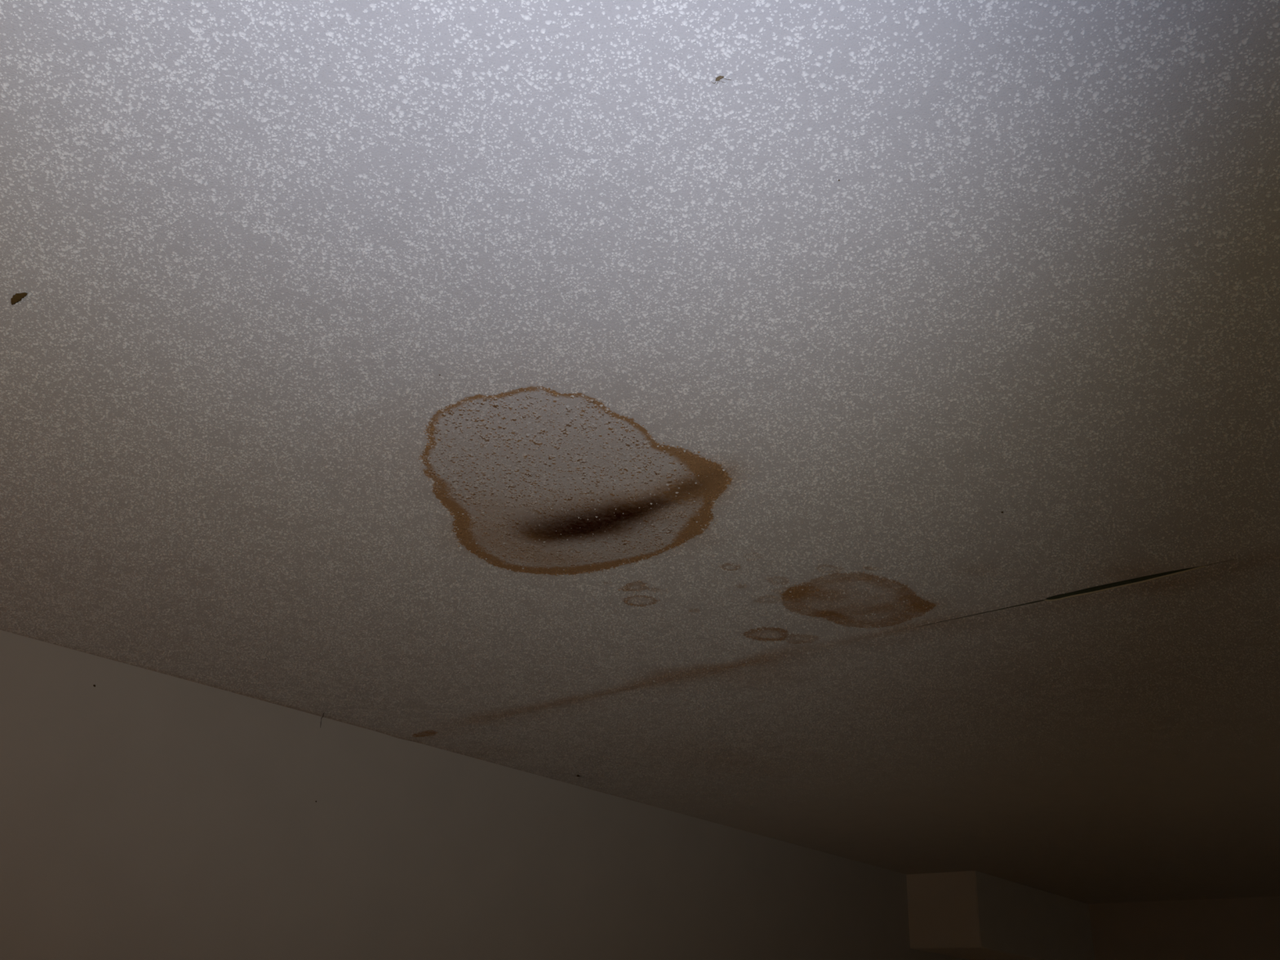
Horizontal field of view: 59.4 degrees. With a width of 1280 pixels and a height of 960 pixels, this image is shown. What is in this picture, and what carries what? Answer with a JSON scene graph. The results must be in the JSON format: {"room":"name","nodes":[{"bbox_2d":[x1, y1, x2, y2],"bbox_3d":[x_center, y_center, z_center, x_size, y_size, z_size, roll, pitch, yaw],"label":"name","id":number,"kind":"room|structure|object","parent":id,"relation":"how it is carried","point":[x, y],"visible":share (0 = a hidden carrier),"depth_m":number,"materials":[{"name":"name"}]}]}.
{"room":"room interior","nodes":[
{"label":"room interior","id":0,"kind":"room"},
{"bbox_2d":[0,630,968,959],"bbox_3d":[-0.677,2.220,4.033,0.120,2.570,9.500,-20,-35,38],"label":"wall","id":1,"kind":"structure","parent":0,"point":[145,814],"depth_m":3.89,"materials":[{"name":"paint"}]},
{"bbox_2d":[906,870,1094,959],"bbox_3d":[2.206,2.689,6.783,0.434,0.398,1.500,-20,-35,38],"label":"boxed soffit","id":2,"kind":"structure","parent":1,"relation":"attached to","point":[970,915],"depth_m":6.40,"materials":[{"name":"paint"}]},
{"bbox_2d":[0,0,1279,903],"bbox_3d":[1.507,0.342,2.795,5.890,0.113,9.500,-20,-35,38],"label":"ceiling","id":3,"kind":"structure","parent":0,"point":[696,499],"depth_m":1.91,"materials":[{"name":"paint"}]},
{"bbox_2d":[10,292,27,305],"bbox_3d":[-0.974,-0.284,1.755,0.050,0.010,0.013,-20,-35,38],"label":"debris speck","id":4,"kind":"object","parent":3,"relation":"attached to","point":[17,297],"visible":1,"depth_m":1.75},
{"bbox_2d":[712,75,730,84],"bbox_3d":[0.093,-0.460,1.290,0.020,0.006,0.015,-20,-35,38],"label":"tuft","id":5,"kind":"object","parent":3,"relation":"attached to","point":[717,78],"visible":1,"depth_m":1.29,"materials":[{"name":"brown"}]},
{"bbox_2d":[1088,896,1279,959],"bbox_3d":[4.660,3.136,5.196,5.770,2.570,0.120,-20,-35,38],"label":"wall","id":6,"kind":"structure","parent":0,"point":[1231,928],"depth_m":6.77,"materials":[{"name":"paint"}]}
]}

